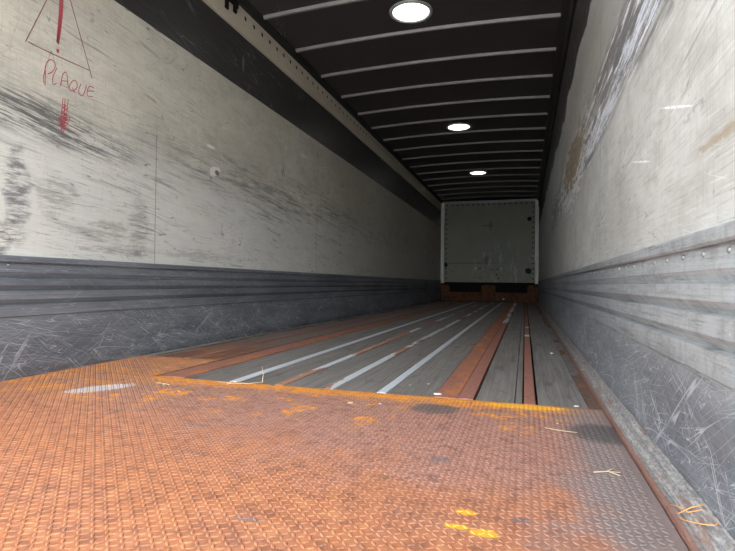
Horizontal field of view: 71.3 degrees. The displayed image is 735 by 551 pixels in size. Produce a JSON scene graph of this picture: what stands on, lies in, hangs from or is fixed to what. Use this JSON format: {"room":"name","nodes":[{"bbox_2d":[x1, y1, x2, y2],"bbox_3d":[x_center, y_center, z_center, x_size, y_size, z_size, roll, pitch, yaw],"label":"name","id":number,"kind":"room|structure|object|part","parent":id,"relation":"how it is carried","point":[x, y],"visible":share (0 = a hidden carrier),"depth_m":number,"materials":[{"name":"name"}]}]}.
{"room":"cargo space","nodes":[
{"label":"cargo space","id":0,"kind":"room"},
{"bbox_2d":[0,0,440,355],"bbox_3d":[-0.099,-0.742,7.029,0.043,2.775,13.850,0,-1,17],"label":"wall","id":1,"kind":"structure","parent":0,"point":[137,131],"depth_m":3.29,"materials":[{"name":"white wood"}]},
{"bbox_2d":[0,255,440,381],"bbox_3d":[-0.083,0.274,6.995,0.024,0.541,13.830,0,-1,17],"label":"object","id":2,"kind":"structure","parent":1,"relation":"attached to","point":[57,314],"depth_m":3.04,"materials":[{"name":"grey metal"}]},
{"bbox_2d":[202,0,441,210],"bbox_3d":[-0.056,-1.946,7.002,0.041,0.224,13.780,0,-1,17],"label":"rail","id":3,"kind":"object","parent":1,"relation":"attached to","point":[230,11],"visible":1,"depth_m":5.00,"materials":[{"name":"beige metal"}]},
{"bbox_2d":[237,0,442,202],"bbox_3d":[-0.046,-2.073,7.023,0.044,0.073,13.820,0,-1,17],"label":"trim","id":4,"kind":"structure","parent":1,"relation":"attached to","point":[246,5],"depth_m":5.39,"materials":[{"name":"grey metal"}]},
{"bbox_2d":[163,301,587,408],"bbox_3d":[1.089,0.592,6.638,2.560,0.080,13.850,0,-1,17],"label":"floor","id":5,"kind":"structure","parent":0,"point":[554,385],"depth_m":3.05,"materials":[{"name":"grey wood"}]},
{"bbox_2d":[151,301,440,355],"bbox_3d":[0.374,0.583,8.283,0.076,0.018,11.067,0,-1,17],"label":"channel","id":6,"kind":"object","parent":5,"relation":"on","point":[204,346],"visible":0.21,"depth_m":4.16,"materials":[{"name":"metal"}]},
{"bbox_2d":[160,301,464,377],"bbox_3d":[0.811,0.578,7.889,0.133,0.024,11.620,0,-1,17],"label":"floor band","id":7,"kind":"object","parent":5,"relation":"on","point":[201,369],"visible":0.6,"depth_m":3.22,"materials":[{"name":"red metal"}]},
{"bbox_2d":[185,301,450,357],"bbox_3d":[0.604,0.582,8.227,0.040,0.023,11.095,0,-1,17],"label":"floor strip","id":8,"kind":"object","parent":5,"relation":"on","point":[208,353],"visible":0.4,"depth_m":4.05,"materials":[{"name":"red metal"}]},
{"bbox_2d":[0,355,688,550],"bbox_3d":[-0.575,0.461,1.344,2.408,0.023,2.747,0,-1,17],"label":"plate","id":9,"kind":"object","parent":5,"relation":"on","point":[106,456],"visible":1,"depth_m":1.19,"materials":[{"name":"orange metal"}]},
{"bbox_2d":[217,367,263,383],"bbox_3d":[-0.546,0.432,2.212,0.196,0.060,0.076,1,-1,-18],"label":"twig","id":10,"kind":"object","parent":9,"relation":"on","point":[262,367],"visible":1,"depth_m":2.20,"materials":[{"name":"wood"}]},
{"bbox_2d":[593,467,620,475],"bbox_3d":[0.564,0.457,1.186,0.068,0.002,0.042,1,-1,-25],"label":"twig","id":11,"kind":"object","parent":9,"relation":"on","point":[613,467],"visible":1,"depth_m":1.19,"materials":[{"name":"wood"}]},
{"bbox_2d":[230,301,475,381],"bbox_3d":[1.121,0.581,7.793,0.042,0.023,11.620,0,-1,17],"label":"floor strip","id":12,"kind":"object","parent":5,"relation":"on","point":[382,332],"visible":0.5,"depth_m":3.11,"materials":[{"name":"metal"}]},
{"bbox_2d":[275,302,483,385],"bbox_3d":[1.330,0.582,7.729,0.039,0.023,11.620,0,-1,17],"label":"floor strip","id":13,"kind":"object","parent":5,"relation":"on","point":[315,370],"visible":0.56,"depth_m":3.03,"materials":[{"name":"metal"}]},
{"bbox_2d":[324,302,492,388],"bbox_3d":[1.545,0.584,7.663,0.041,0.023,11.620,0,-1,17],"label":"floor strip","id":14,"kind":"object","parent":5,"relation":"on","point":[341,382],"visible":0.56,"depth_m":2.94,"materials":[{"name":"metal"}]},
{"bbox_2d":[377,302,502,392],"bbox_3d":[1.762,0.585,7.596,0.038,0.023,11.620,0,-1,17],"label":"floor strip","id":15,"kind":"object","parent":5,"relation":"on","point":[402,377],"visible":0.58,"depth_m":2.84,"materials":[{"name":"metal"}]},
{"bbox_2d":[433,302,516,399],"bbox_3d":[2.034,0.586,7.513,0.151,0.024,11.620,0,-1,17],"label":"floor band","id":16,"kind":"object","parent":5,"relation":"on","point":[465,382],"visible":0.8,"depth_m":2.72,"materials":[{"name":"red metal"}]},
{"bbox_2d":[525,303,528,326],"bbox_3d":[2.835,0.621,9.163,0.041,0.023,7.993,0,-1,17],"label":"floor strip","id":17,"kind":"object","parent":5,"relation":"on","point":[526,314],"visible":0.8,"depth_m":6.91,"materials":[{"name":"red metal"}]},
{"bbox_2d":[524,327,529,336],"bbox_3d":[1.506,0.538,4.840,0.041,0.024,1.045,0,-1,17],"label":"floor strip","id":18,"kind":"object","parent":5,"relation":"on","point":[526,328],"visible":0.76,"depth_m":4.70,"materials":[{"name":"metal"}]},
{"bbox_2d":[524,337,535,404],"bbox_3d":[0.973,0.506,3.107,0.041,0.023,2.572,0,-1,17],"label":"floor strip","id":19,"kind":"object","parent":5,"relation":"on","point":[529,394],"visible":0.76,"depth_m":2.44,"materials":[{"name":"red metal"}]},
{"bbox_2d":[534,303,600,409],"bbox_3d":[2.512,0.594,7.351,0.042,0.014,11.592,0,-1,17],"label":"channel","id":20,"kind":"object","parent":5,"relation":"on","point":[591,403],"visible":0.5,"depth_m":2.58,"materials":[{"name":"grey metal"}]},
{"bbox_2d":[536,302,734,550],"bbox_3d":[2.233,0.552,6.272,0.060,0.057,13.820,0,-1,17],"label":"rail","id":21,"kind":"object","parent":5,"relation":"on","point":[667,484],"visible":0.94,"depth_m":1.16,"materials":[{"name":"grey metal"}]},
{"bbox_2d":[670,504,704,513],"bbox_3d":[0.584,0.427,0.944,0.033,0.025,0.068,1,-1,-31],"label":"stalk","id":22,"kind":"object","parent":21,"relation":"on","point":[670,504],"visible":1,"depth_m":0.93,"materials":[{"name":"beige plant"}]},
{"bbox_2d":[677,517,719,525],"bbox_3d":[0.568,0.427,0.891,0.022,0.024,0.073,1,-1,-26],"label":"stalk","id":23,"kind":"object","parent":21,"relation":"on","point":[677,517],"visible":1,"depth_m":0.87,"materials":[{"name":"beige plant"}]},
{"bbox_2d":[248,0,562,200],"bbox_3d":[1.127,-2.133,6.705,2.560,0.067,13.900,0,-1,17],"label":"ceiling","id":24,"kind":"structure","parent":0,"point":[368,17],"depth_m":5.41,"materials":[{"name":"black metal"}]},
{"bbox_2d":[263,0,365,19],"bbox_3d":[0.266,-2.161,3.936,2.362,0.054,0.048,0,-1,17],"label":"bow","id":25,"kind":"object","parent":24,"relation":"attached to","point":[338,2],"visible":1,"depth_m":4.15,"materials":[{"name":"metal"}]},
{"bbox_2d":[389,0,432,23],"bbox_3d":[0.359,-2.174,4.237,0.360,0.017,0.360,0,-1,17],"label":"recessed light","id":26,"kind":"object","parent":24,"relation":"in","point":[409,11],"visible":1,"depth_m":4.21,"materials":[{"name":"white plastic"}]},
{"bbox_2d":[295,13,560,52],"bbox_3d":[0.451,-2.150,4.538,2.362,0.054,0.048,0,-1,17],"label":"bow","id":27,"kind":"object","parent":24,"relation":"attached to","point":[553,15],"visible":1,"depth_m":4.49,"materials":[{"name":"metal"}]},
{"bbox_2d":[321,47,555,77],"bbox_3d":[0.636,-2.138,5.140,2.362,0.054,0.048,0,-1,17],"label":"bow","id":28,"kind":"object","parent":24,"relation":"attached to","point":[551,48],"visible":1,"depth_m":5.10,"materials":[{"name":"metal"}]},
{"bbox_2d":[341,74,552,98],"bbox_3d":[0.821,-2.127,5.742,2.362,0.054,0.048,0,-1,17],"label":"bow","id":29,"kind":"object","parent":24,"relation":"attached to","point":[541,75],"visible":1,"depth_m":5.70,"materials":[{"name":"metal"}]},
{"bbox_2d":[358,95,549,114],"bbox_3d":[1.006,-2.115,6.344,2.362,0.054,0.048,0,-1,17],"label":"bow","id":30,"kind":"object","parent":24,"relation":"attached to","point":[542,96],"visible":1,"depth_m":6.30,"materials":[{"name":"metal"}]},
{"bbox_2d":[446,123,471,130],"bbox_3d":[1.304,-2.116,7.309,0.360,0.017,0.360,0,-1,17],"label":"recessed light","id":31,"kind":"object","parent":24,"relation":"in","point":[455,126],"visible":1,"depth_m":7.28,"materials":[{"name":"white plastic"}]},
{"bbox_2d":[371,113,547,128],"bbox_3d":[1.191,-2.104,6.946,2.362,0.054,0.048,0,-1,17],"label":"bow","id":32,"kind":"object","parent":24,"relation":"attached to","point":[523,114],"visible":1,"depth_m":6.91,"materials":[{"name":"metal"}]},
{"bbox_2d":[383,127,545,140],"bbox_3d":[1.376,-2.092,7.548,2.362,0.054,0.048,0,-1,17],"label":"bow","id":33,"kind":"object","parent":24,"relation":"attached to","point":[530,128],"visible":1,"depth_m":7.51,"materials":[{"name":"metal"}]},
{"bbox_2d":[393,139,543,150],"bbox_3d":[1.562,-2.081,8.150,2.362,0.054,0.048,0,-1,17],"label":"bow","id":34,"kind":"object","parent":24,"relation":"attached to","point":[534,140],"visible":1,"depth_m":8.11,"materials":[{"name":"metal"}]},
{"bbox_2d":[402,150,542,159],"bbox_3d":[1.747,-2.069,8.752,2.362,0.054,0.048,0,-1,17],"label":"bow","id":35,"kind":"object","parent":24,"relation":"attached to","point":[511,150],"visible":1,"depth_m":8.71,"materials":[{"name":"metal"}]},
{"bbox_2d":[410,159,540,167],"bbox_3d":[1.932,-2.058,9.354,2.362,0.054,0.048,0,-1,17],"label":"bow","id":36,"kind":"object","parent":24,"relation":"attached to","point":[509,159],"visible":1,"depth_m":9.32,"materials":[{"name":"metal"}]},
{"bbox_2d":[416,167,539,174],"bbox_3d":[2.117,-2.046,9.957,2.362,0.054,0.048,0,-1,17],"label":"bow","id":37,"kind":"object","parent":24,"relation":"attached to","point":[502,167],"visible":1,"depth_m":9.92,"materials":[{"name":"metal"}]},
{"bbox_2d":[469,171,486,174],"bbox_3d":[2.221,-2.059,10.291,0.360,0.017,0.360,0,-1,17],"label":"recessed light","id":38,"kind":"object","parent":24,"relation":"in","point":[471,172],"visible":1,"depth_m":10.24,"materials":[{"name":"white plastic"}]},
{"bbox_2d":[422,174,539,180],"bbox_3d":[2.302,-2.035,10.559,2.362,0.054,0.048,0,-1,17],"label":"bow","id":39,"kind":"object","parent":24,"relation":"attached to","point":[498,174],"visible":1,"depth_m":10.55,"materials":[{"name":"metal"}]},
{"bbox_2d":[428,180,538,185],"bbox_3d":[2.487,-2.023,11.161,2.362,0.054,0.048,0,-1,17],"label":"bow","id":40,"kind":"object","parent":24,"relation":"attached to","point":[501,180],"visible":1,"depth_m":11.14,"materials":[{"name":"metal"}]},
{"bbox_2d":[433,186,537,190],"bbox_3d":[2.672,-2.012,11.763,2.362,0.054,0.048,0,-1,17],"label":"bow","id":41,"kind":"object","parent":24,"relation":"attached to","point":[486,186],"visible":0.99,"depth_m":11.75,"materials":[{"name":"metal"}]},
{"bbox_2d":[437,191,536,195],"bbox_3d":[2.857,-2.000,12.365,2.362,0.054,0.048,0,-1,17],"label":"bow","id":42,"kind":"object","parent":24,"relation":"attached to","point":[483,191],"visible":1,"depth_m":12.37,"materials":[{"name":"metal"}]},
{"bbox_2d":[441,195,536,199],"bbox_3d":[3.043,-1.989,12.967,2.362,0.054,0.048,0,-1,17],"label":"bow","id":43,"kind":"object","parent":24,"relation":"attached to","point":[495,195],"visible":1,"depth_m":12.95,"materials":[{"name":"metal"}]},
{"bbox_2d":[443,197,536,302],"bbox_3d":[3.147,-0.638,13.302,2.560,2.835,0.050,0,-1,17],"label":"wall","id":44,"kind":"structure","parent":0,"point":[479,199],"depth_m":13.29,"materials":[{"name":"grey metal"}]},
{"bbox_2d":[442,199,535,203],"bbox_3d":[3.146,-1.916,13.273,2.470,0.060,0.048,0,-1,17],"label":"trim","id":45,"kind":"structure","parent":44,"relation":"attached to","point":[510,200],"depth_m":13.24,"materials":[{"name":"metal"}]},
{"bbox_2d":[444,201,534,282],"bbox_3d":[3.137,-0.851,13.265,2.280,2.060,0.032,0,-1,17],"label":"panel","id":46,"kind":"object","parent":44,"relation":"attached to","point":[485,242],"visible":1,"depth_m":13.25,"materials":[{"name":"paint"}]},
{"bbox_2d":[441,283,537,302],"bbox_3d":[3.112,0.445,13.210,2.424,0.464,0.100,0,-1,17],"label":"sill","id":47,"kind":"structure","parent":44,"relation":"attached to","point":[527,293],"depth_m":13.18,"materials":[{"name":"black metal"}]},
{"bbox_2d":[440,203,444,282],"bbox_3d":[1.995,-0.864,13.601,0.090,2.130,0.058,0,-1,17],"label":"post","id":48,"kind":"object","parent":47,"relation":"on","point":[442,204],"visible":1,"depth_m":13.58,"materials":[{"name":"grey metal"}]},
{"bbox_3d":[3.122,0.325,13.242,2.424,0.224,0.037,0,-1,17],"label":"plate","id":49,"kind":"part","parent":47,"relation":"part of","materials":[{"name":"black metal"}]},
{"bbox_2d":[535,199,538,283],"bbox_3d":[4.270,-0.850,12.902,0.090,2.130,0.058,0,-1,17],"label":"post","id":50,"kind":"object","parent":47,"relation":"on","point":[536,200],"visible":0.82,"depth_m":12.88,"materials":[{"name":"grey metal"}]},
{"bbox_2d":[539,0,734,280],"bbox_3d":[2.308,-0.728,6.289,0.040,2.775,13.850,0,-1,17],"label":"wall","id":51,"kind":"structure","parent":0,"point":[642,150],"depth_m":1.58,"materials":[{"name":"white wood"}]},
{"bbox_2d":[537,0,576,205],"bbox_3d":[2.267,-1.978,6.310,0.066,0.235,13.820,0,-1,17],"label":"trim","id":52,"kind":"structure","parent":51,"relation":"attached to","point":[568,6],"depth_m":5.11,"materials":[{"name":"black metal"}]},
{"bbox_2d":[538,220,734,539],"bbox_3d":[2.263,0.288,6.273,0.024,0.541,13.830,0,-1,17],"label":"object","id":53,"kind":"structure","parent":51,"relation":"attached to","point":[656,323],"depth_m":1.15,"materials":[{"name":"grey metal"}]}
]}

